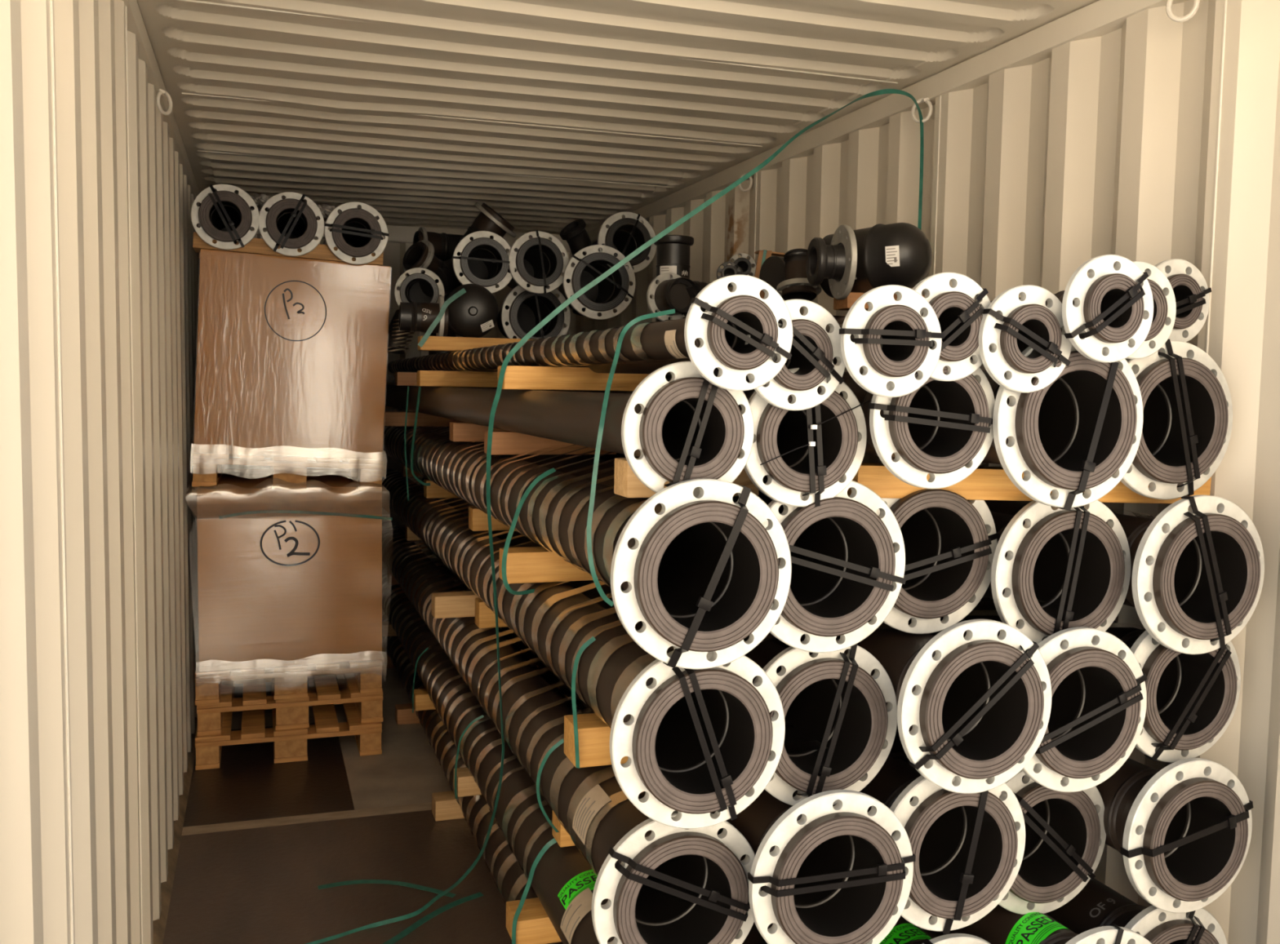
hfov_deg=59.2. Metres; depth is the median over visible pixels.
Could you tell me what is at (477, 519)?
batten
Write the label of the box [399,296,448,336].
fitting
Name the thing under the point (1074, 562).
pipe
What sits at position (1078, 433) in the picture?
pipe
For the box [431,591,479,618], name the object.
batten
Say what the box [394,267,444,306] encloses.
fitting
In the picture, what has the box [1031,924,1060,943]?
print
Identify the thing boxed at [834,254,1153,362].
pipe
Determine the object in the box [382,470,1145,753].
film
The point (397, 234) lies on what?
trim
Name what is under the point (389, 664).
batten
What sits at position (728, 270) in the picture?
fitting
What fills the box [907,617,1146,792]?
pipe
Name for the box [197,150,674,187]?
trim
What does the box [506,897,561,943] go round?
batten
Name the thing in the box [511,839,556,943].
strap
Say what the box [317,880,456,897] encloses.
strap
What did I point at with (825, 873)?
pipe
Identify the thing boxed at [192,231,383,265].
board
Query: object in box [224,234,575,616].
wall
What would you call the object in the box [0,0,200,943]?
wall
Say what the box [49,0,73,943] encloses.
trim
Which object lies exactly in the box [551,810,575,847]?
batten
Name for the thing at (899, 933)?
print
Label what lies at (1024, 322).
pipe
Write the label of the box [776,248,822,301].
fitting
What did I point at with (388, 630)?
batten
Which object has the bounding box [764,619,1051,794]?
pipe
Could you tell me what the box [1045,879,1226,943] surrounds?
pipe
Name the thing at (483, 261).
fitting
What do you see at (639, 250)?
rope
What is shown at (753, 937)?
pipe
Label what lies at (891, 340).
pipe
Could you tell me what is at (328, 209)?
film wad
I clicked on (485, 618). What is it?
batten
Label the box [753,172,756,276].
trim
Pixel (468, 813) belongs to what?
film
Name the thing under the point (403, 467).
batten
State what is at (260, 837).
floor
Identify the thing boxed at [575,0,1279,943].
wall
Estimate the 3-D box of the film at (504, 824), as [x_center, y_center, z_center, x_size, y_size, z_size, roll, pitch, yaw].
[-0.327,0.853,5.075,1.304,0.261,4.368,-1,5,-19]
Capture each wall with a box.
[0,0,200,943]
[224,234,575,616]
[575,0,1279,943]
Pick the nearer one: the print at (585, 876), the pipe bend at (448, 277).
the print at (585, 876)
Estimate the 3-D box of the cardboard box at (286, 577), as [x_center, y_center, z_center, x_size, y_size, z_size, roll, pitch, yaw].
[-1.734,0.450,5.521,0.878,0.948,1.218,-1,5,-20]
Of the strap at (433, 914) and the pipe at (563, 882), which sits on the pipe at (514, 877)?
the pipe at (563, 882)
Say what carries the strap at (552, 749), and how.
attached to the pipe at (661, 884)
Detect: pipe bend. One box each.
[418,254,462,297]
[560,218,591,315]
[683,280,708,316]
[759,256,785,290]
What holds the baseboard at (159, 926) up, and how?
attached to the wall at (89, 36)
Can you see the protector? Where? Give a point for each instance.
(763, 255)
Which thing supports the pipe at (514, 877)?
on the floor
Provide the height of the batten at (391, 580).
0.080 m
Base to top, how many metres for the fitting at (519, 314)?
0.343 m
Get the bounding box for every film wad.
[249,192,271,211]
[315,203,337,221]
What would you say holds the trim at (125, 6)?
attached to the wall at (89, 36)
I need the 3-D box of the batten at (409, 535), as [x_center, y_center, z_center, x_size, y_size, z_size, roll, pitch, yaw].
[-1.211,0.325,6.175,0.140,0.088,0.090,-1,5,-19]
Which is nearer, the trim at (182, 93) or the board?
the trim at (182, 93)
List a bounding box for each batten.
[382,622,501,636]
[383,411,462,426]
[386,568,398,585]
[386,644,530,668]
[395,372,417,386]
[395,703,580,725]
[401,464,422,476]
[404,524,420,541]
[413,684,568,711]
[417,336,530,351]
[417,370,497,387]
[423,479,460,498]
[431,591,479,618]
[431,791,464,822]
[449,422,506,441]
[453,767,481,797]
[468,506,510,531]
[475,597,507,628]
[484,431,616,454]
[497,365,649,391]
[498,546,599,583]
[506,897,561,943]
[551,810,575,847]
[564,713,627,768]
[613,457,759,497]
[833,292,924,311]
[847,462,1211,503]
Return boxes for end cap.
[445,284,498,337]
[820,222,932,297]
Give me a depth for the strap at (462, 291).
4.69 m
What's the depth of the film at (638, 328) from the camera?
3.02 m
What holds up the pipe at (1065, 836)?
on the pipe at (1001, 926)
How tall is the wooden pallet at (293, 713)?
0.144 m
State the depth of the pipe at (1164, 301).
2.32 m
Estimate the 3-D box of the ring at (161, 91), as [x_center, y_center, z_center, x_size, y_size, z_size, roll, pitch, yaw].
[-1.548,-1.205,3.667,0.046,0.084,0.061,-1,5,-19]
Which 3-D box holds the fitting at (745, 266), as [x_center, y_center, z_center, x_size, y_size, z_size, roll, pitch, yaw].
[0.428,-0.874,4.843,0.124,0.124,0.156,1,4,-5]
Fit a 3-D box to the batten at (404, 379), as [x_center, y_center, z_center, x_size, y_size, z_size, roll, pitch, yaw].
[-0.936,-0.447,5.438,0.475,0.064,0.100,-1,5,-19]
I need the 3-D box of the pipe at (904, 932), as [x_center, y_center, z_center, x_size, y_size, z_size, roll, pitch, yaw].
[-0.204,0.910,4.764,0.340,0.340,5.306,-1,5,-19]
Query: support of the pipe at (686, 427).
on the pipe at (701, 575)
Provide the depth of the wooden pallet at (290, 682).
5.03 m
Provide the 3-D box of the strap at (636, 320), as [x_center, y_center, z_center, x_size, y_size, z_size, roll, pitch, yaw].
[-0.030,-0.042,2.408,0.069,0.628,0.296,3,5,30]
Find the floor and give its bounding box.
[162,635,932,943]
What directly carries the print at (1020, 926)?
attached to the pipe at (1001, 926)
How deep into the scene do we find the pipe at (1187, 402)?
2.41 m
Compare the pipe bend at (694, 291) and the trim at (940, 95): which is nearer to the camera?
the trim at (940, 95)
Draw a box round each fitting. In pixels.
[386,309,414,354]
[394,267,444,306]
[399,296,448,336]
[402,240,448,275]
[413,226,463,261]
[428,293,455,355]
[452,231,515,293]
[459,202,516,241]
[497,285,570,339]
[506,230,568,294]
[559,244,635,319]
[591,211,656,272]
[646,272,695,321]
[653,235,693,321]
[716,262,741,287]
[727,253,755,276]
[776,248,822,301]
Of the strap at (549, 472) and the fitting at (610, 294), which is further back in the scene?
the fitting at (610, 294)
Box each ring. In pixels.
[155,88,173,115]
[737,173,752,191]
[911,97,933,123]
[1165,0,1199,22]
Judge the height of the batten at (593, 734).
0.090 m
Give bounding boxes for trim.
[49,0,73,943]
[121,0,200,206]
[124,5,143,943]
[176,0,897,84]
[182,93,762,146]
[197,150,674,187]
[250,221,571,253]
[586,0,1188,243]
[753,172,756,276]
[933,95,941,275]
[1205,0,1226,354]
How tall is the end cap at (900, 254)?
0.218 m
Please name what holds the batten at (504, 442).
on the pipe at (701, 575)
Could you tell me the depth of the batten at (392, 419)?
5.68 m
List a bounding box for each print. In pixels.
[559,871,593,899]
[561,875,597,906]
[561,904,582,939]
[568,884,595,904]
[573,798,595,839]
[666,341,684,357]
[881,925,915,943]
[886,248,897,264]
[889,929,927,943]
[1008,912,1043,943]
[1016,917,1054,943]
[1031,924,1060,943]
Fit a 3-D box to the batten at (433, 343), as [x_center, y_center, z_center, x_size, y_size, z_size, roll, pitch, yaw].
[-0.571,-0.549,4.891,0.770,0.059,0.090,-1,5,-19]
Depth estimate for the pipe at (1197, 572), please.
2.34 m
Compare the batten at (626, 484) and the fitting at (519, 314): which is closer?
the batten at (626, 484)
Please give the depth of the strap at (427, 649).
4.93 m
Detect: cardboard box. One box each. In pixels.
[185,468,392,684]
[190,248,391,479]
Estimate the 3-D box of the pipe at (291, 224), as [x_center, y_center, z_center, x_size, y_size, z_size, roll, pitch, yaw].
[-1.630,-1.100,5.236,0.273,0.273,0.880,-1,5,-19]
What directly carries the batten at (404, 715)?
on the floor
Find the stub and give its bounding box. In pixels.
[805,225,857,299]
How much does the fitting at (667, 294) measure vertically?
0.201 m
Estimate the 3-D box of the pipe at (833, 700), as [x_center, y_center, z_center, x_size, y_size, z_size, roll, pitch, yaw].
[-0.463,0.300,4.664,0.340,0.342,5.238,-1,5,-19]
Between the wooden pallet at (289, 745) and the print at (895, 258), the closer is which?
the print at (895, 258)
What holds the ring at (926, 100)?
attached to the wall at (1104, 144)
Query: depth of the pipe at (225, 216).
4.76 m
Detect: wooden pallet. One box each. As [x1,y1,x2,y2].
[191,453,383,492]
[194,654,382,706]
[195,674,382,770]
[196,673,382,737]
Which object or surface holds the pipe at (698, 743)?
on the pipe at (661, 884)
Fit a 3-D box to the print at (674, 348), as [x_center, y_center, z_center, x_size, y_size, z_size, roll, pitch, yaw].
[0.067,-0.237,2.170,0.022,0.031,0.046,-1,5,-19]
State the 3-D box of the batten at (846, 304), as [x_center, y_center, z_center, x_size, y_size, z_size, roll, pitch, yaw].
[0.754,-0.532,3.539,0.280,0.050,0.090,-1,5,-19]
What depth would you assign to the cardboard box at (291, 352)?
4.93 m
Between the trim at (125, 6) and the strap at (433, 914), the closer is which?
the trim at (125, 6)
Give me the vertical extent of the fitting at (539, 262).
0.304 m
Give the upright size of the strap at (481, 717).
0.295 m
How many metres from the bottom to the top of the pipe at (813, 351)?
0.200 m
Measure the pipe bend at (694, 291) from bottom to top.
0.157 m
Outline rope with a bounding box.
[305,88,924,943]
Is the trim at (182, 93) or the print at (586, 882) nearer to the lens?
the print at (586, 882)
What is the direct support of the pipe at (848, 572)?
on the pipe at (833, 700)
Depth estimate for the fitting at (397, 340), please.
5.11 m
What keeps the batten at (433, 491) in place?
on the pipe at (698, 743)
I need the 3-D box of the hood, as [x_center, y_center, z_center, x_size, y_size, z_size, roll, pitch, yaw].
[-1.729,0.069,5.481,0.867,0.181,1.138,-1,5,-20]
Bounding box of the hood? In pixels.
[185,474,390,519]
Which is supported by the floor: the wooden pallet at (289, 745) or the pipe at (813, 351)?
the wooden pallet at (289, 745)
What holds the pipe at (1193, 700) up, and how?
on the pipe at (1182, 830)
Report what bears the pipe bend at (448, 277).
on the fitting at (410, 291)
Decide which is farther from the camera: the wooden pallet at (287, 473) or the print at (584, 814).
the wooden pallet at (287, 473)
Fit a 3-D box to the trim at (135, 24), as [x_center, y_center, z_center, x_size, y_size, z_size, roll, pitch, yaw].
[-1.712,-1.300,4.016,0.062,0.069,6.160,-1,5,-19]
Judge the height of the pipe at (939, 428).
0.268 m
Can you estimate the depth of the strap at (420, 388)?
4.95 m
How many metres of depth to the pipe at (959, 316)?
2.07 m
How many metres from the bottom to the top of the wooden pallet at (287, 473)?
0.178 m
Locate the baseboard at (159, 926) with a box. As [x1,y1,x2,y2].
[152,717,197,943]
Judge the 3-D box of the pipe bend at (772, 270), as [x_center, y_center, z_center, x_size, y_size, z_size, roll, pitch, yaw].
[0.532,-0.697,3.974,0.202,0.135,0.126,-3,6,-43]
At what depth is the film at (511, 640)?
3.75 m
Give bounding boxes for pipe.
[191,183,259,249]
[258,191,324,256]
[323,201,389,265]
[382,426,791,669]
[382,469,785,829]
[382,522,760,943]
[382,568,614,943]
[382,614,562,943]
[384,361,754,497]
[387,275,792,391]
[412,299,845,410]
[419,426,906,653]
[419,477,897,806]
[419,540,915,943]
[426,368,869,507]
[439,568,773,943]
[449,284,944,397]
[452,358,995,488]
[462,584,990,943]
[582,453,999,634]
[665,344,1142,511]
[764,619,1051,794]
[826,272,991,381]
[832,753,1025,934]
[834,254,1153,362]
[889,724,1106,915]
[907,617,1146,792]
[920,903,1151,943]
[963,603,1240,763]
[968,494,1264,654]
[969,284,1071,392]
[982,492,1130,645]
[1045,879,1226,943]
[1095,758,1253,913]
[1114,261,1176,359]
[1120,338,1232,499]
[1154,258,1211,342]
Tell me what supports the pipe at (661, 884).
on the pipe at (563, 882)
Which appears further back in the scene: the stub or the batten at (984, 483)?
the stub
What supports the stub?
on the pipe at (1164, 301)
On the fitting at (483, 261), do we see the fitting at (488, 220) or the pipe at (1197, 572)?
the fitting at (488, 220)
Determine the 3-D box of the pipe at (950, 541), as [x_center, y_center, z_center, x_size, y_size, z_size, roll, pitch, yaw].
[-0.189,-0.031,4.753,0.341,0.340,5.194,0,5,-18]
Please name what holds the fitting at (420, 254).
on the fitting at (410, 291)
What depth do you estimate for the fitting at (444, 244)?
5.81 m
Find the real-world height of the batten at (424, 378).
0.066 m
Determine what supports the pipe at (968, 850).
on the pipe at (904, 932)
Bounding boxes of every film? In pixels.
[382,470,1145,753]
[382,523,907,877]
[382,563,590,896]
[382,618,519,906]
[383,419,1155,603]
[390,314,845,373]
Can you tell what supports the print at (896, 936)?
on the pipe at (904, 932)
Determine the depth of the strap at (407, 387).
5.13 m
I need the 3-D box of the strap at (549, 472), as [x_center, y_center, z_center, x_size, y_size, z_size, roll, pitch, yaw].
[-0.294,0.155,2.909,0.147,0.332,0.048,-2,5,-33]
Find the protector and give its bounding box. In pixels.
[754,249,785,298]
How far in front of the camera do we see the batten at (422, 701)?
4.98 m
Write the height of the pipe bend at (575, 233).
0.470 m
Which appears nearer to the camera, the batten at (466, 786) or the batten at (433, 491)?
the batten at (466, 786)
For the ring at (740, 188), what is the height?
0.084 m
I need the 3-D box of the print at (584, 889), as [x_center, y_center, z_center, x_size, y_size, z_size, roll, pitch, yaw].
[-0.118,0.985,2.633,0.101,0.042,0.012,-1,5,-19]
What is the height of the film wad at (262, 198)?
0.086 m
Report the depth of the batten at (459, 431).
4.27 m
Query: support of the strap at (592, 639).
attached to the pipe at (698, 743)
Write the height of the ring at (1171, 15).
0.084 m
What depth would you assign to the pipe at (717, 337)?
1.96 m
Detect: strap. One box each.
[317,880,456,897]
[382,893,484,943]
[404,386,408,500]
[410,386,430,486]
[412,648,428,713]
[417,288,466,347]
[454,715,484,799]
[502,467,555,595]
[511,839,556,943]
[536,739,564,832]
[571,636,595,768]
[586,309,675,606]
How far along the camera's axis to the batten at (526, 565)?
3.04 m
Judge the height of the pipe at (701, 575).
0.340 m
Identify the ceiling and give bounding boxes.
[137,0,1098,234]
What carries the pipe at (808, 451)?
on the pipe at (848, 572)
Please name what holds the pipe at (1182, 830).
on the pipe at (1097, 905)
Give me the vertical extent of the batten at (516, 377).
0.066 m
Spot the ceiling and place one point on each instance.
(344, 92)
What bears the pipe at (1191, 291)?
on the pipe at (1187, 402)
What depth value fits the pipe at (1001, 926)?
2.39 m
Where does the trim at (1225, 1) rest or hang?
attached to the wall at (1104, 144)
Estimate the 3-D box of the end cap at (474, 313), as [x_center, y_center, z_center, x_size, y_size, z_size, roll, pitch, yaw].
[-0.746,-0.709,4.963,0.236,0.242,0.388,0,4,-11]
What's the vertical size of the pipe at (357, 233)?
0.272 m
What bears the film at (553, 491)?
attached to the pipe at (1197, 572)
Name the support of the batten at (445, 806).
on the floor
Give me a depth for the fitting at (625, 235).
5.24 m
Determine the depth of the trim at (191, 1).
3.46 m

